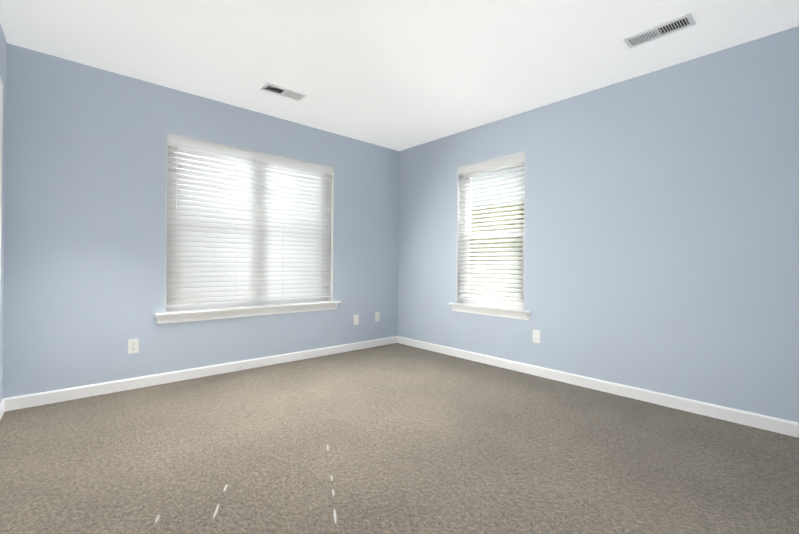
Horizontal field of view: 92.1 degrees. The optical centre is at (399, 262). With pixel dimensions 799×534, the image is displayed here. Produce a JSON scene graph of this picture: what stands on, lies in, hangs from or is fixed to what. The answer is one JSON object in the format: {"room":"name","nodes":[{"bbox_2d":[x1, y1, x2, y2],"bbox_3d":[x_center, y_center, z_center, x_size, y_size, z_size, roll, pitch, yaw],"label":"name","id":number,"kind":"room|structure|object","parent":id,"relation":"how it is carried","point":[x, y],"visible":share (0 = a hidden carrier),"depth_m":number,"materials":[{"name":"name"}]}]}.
{"room":"empty bedroom","nodes":[
{"label":"empty bedroom","id":0,"kind":"room"},
{"bbox_2d":[0,23,6,401],"bbox_3d":[-1.353,-0.231,0.905,0.340,2.440,4.143,1,0,-42],"label":"wall","id":1,"kind":"structure","parent":0,"point":[3,59],"depth_m":2.49,"materials":[{"name":"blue paint"}]},
{"bbox_2d":[0,78,2,281],"bbox_3d":[-1.930,-0.049,1.659,0.187,2.070,1.645,1,0,-42],"label":"trim","id":2,"kind":"structure","parent":1,"relation":"attached to","point":[1,107],"depth_m":2.32,"materials":[{"name":"white"}]},
{"bbox_2d":[2,43,398,398],"bbox_3d":[-1.371,-0.220,3.787,3.828,2.440,0.160,1,0,-42],"label":"wall","id":3,"kind":"structure","parent":0,"point":[85,222],"depth_m":2.98,"materials":[{"name":"blue paint"}]},
{"bbox_2d":[128,338,138,353],"bbox_3d":[-2.091,0.655,3.023,0.070,0.115,0.008,1,0,-42],"label":"electrical outlet","id":4,"kind":"object","parent":3,"relation":"attached to","point":[133,345],"visible":1,"depth_m":3.02,"materials":[{"name":"white plastic"}]},
{"bbox_2d":[0,336,395,415],"bbox_3d":[-1.330,0.957,3.712,3.491,0.085,0.014,1,0,-42],"label":"baseboard","id":5,"kind":"structure","parent":3,"relation":"attached to","point":[37,399],"depth_m":3.17,"materials":[{"name":"white wood"}]},
{"bbox_2d":[154,301,340,323],"bbox_3d":[-1.351,0.464,3.726,1.760,0.088,0.138,1,0,-42],"label":"sill","id":6,"kind":"structure","parent":3,"relation":"attached to","point":[200,314],"depth_m":3.56,"materials":[{"name":"white wood"}]},
{"bbox_2d":[165,133,333,312],"bbox_3d":[-1.382,-0.323,3.772,1.610,1.485,0.155,1,0,-42],"label":"window","id":7,"kind":"structure","parent":3,"relation":"in","point":[237,304],"depth_m":3.78,"materials":[{"name":"white plastic"}]},
{"bbox_2d":[166,134,332,306],"bbox_3d":[-1.355,-0.341,3.743,1.598,1.438,0.070,1,0,-42],"label":"window blind","id":8,"kind":"object","parent":7,"relation":"attached to","point":[232,254],"visible":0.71,"depth_m":3.63,"materials":[{"name":"white plastic"}]},
{"bbox_2d":[354,315,358,324],"bbox_3d":[-0.502,0.660,4.463,0.070,0.115,0.014,1,0,-42],"label":"outlet","id":9,"kind":"object","parent":3,"relation":"attached to","point":[356,319],"visible":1,"depth_m":4.47,"materials":[{"name":"white plastic"}]},
{"bbox_2d":[375,312,379,321],"bbox_3d":[-0.271,0.658,4.678,0.070,0.115,0.008,1,0,-42],"label":"electrical outlet","id":10,"kind":"object","parent":3,"relation":"attached to","point":[377,316],"visible":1,"depth_m":4.67,"materials":[{"name":"white plastic"}]},
{"bbox_2d":[0,343,798,533],"bbox_3d":[0.314,1.068,1.513,4.368,0.120,5.800,1,0,-42],"label":"floor","id":11,"kind":"structure","parent":0,"point":[419,440],"depth_m":1.97,"materials":[{"name":"carpet"}]},
{"bbox_2d":[155,444,335,523],"bbox_3d":[-0.486,0.999,1.559,0.893,0.001,0.719,1,0,-42],"label":"light patches","id":12,"kind":"object","parent":11,"relation":"on","point":[217,507],"visible":1,"depth_m":1.55,"materials":[{"name":"grey carpet"}]},
{"bbox_2d":[0,0,798,150],"bbox_3d":[0.338,-1.492,1.523,4.368,0.120,5.800,1,0,-42],"label":"ceiling","id":13,"kind":"structure","parent":0,"point":[398,75],"depth_m":2.56,"materials":[{"name":"white paint"}]},
{"bbox_2d":[260,82,306,100],"bbox_3d":[-0.978,-1.430,3.239,0.350,0.017,0.145,1,0,-42],"label":"ceiling vent","id":14,"kind":"object","parent":13,"relation":"in","point":[280,91],"visible":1,"depth_m":3.23,"materials":[{"name":"white metal"}]},
{"bbox_2d":[623,12,695,48],"bbox_3d":[1.581,-1.408,2.356,0.145,0.017,0.350,1,0,-42],"label":"ceiling vent","id":15,"kind":"object","parent":13,"relation":"in","point":[682,22],"visible":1,"depth_m":2.34,"materials":[{"name":"white metal"}]},
{"bbox_2d":[397,26,798,422],"bbox_3d":[1.399,-0.195,3.466,0.160,2.440,4.040,1,0,-42],"label":"wall","id":16,"kind":"structure","parent":0,"point":[661,230],"depth_m":2.84,"materials":[{"name":"blue paint"}]},
{"bbox_2d":[448,303,530,319],"bbox_3d":[0.904,0.486,3.910,0.138,0.088,0.958,1,0,-42],"label":"sill","id":17,"kind":"structure","parent":16,"relation":"attached to","point":[514,313],"depth_m":3.83,"materials":[{"name":"white wood"}]},
{"bbox_2d":[456,152,524,308],"bbox_3d":[0.955,-0.300,3.952,0.155,1.485,0.808,1,0,-42],"label":"window","id":18,"kind":"structure","parent":16,"relation":"in","point":[491,303],"depth_m":4.20,"materials":[{"name":"white plastic"}]},
{"bbox_2d":[458,152,524,305],"bbox_3d":[0.925,-0.318,3.925,0.070,1.438,0.796,1,0,-42],"label":"window blind","id":19,"kind":"object","parent":18,"relation":"attached to","point":[507,160],"visible":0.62,"depth_m":3.90,"materials":[{"name":"white plastic"}]},
{"bbox_2d":[533,330,539,342],"bbox_3d":[1.241,0.670,3.502,0.008,0.115,0.070,1,0,-42],"label":"outlet","id":20,"kind":"object","parent":16,"relation":"attached to","point":[536,336],"visible":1,"depth_m":3.50,"materials":[{"name":"white plastic"}]},
{"bbox_2d":[396,336,798,437],"bbox_3d":[1.269,0.982,3.463,0.013,0.085,3.880,1,0,-42],"label":"baseboard","id":21,"kind":"structure","parent":16,"relation":"attached to","point":[776,425],"depth_m":2.91,"materials":[{"name":"white wood"}]},
{"label":"outside","id":22,"kind":"structure","parent":0,"visible":0},
{"bbox_2d":[174,183,319,310],"bbox_3d":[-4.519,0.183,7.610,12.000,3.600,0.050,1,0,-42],"label":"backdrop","id":23,"kind":"structure","parent":22,"point":[242,206],"depth_m":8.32,"materials":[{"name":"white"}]},
{"bbox_2d":[469,200,523,307],"bbox_3d":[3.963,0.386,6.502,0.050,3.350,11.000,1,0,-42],"label":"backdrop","id":24,"kind":"structure","parent":22,"point":[496,243],"depth_m":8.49,"materials":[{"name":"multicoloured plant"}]}
]}

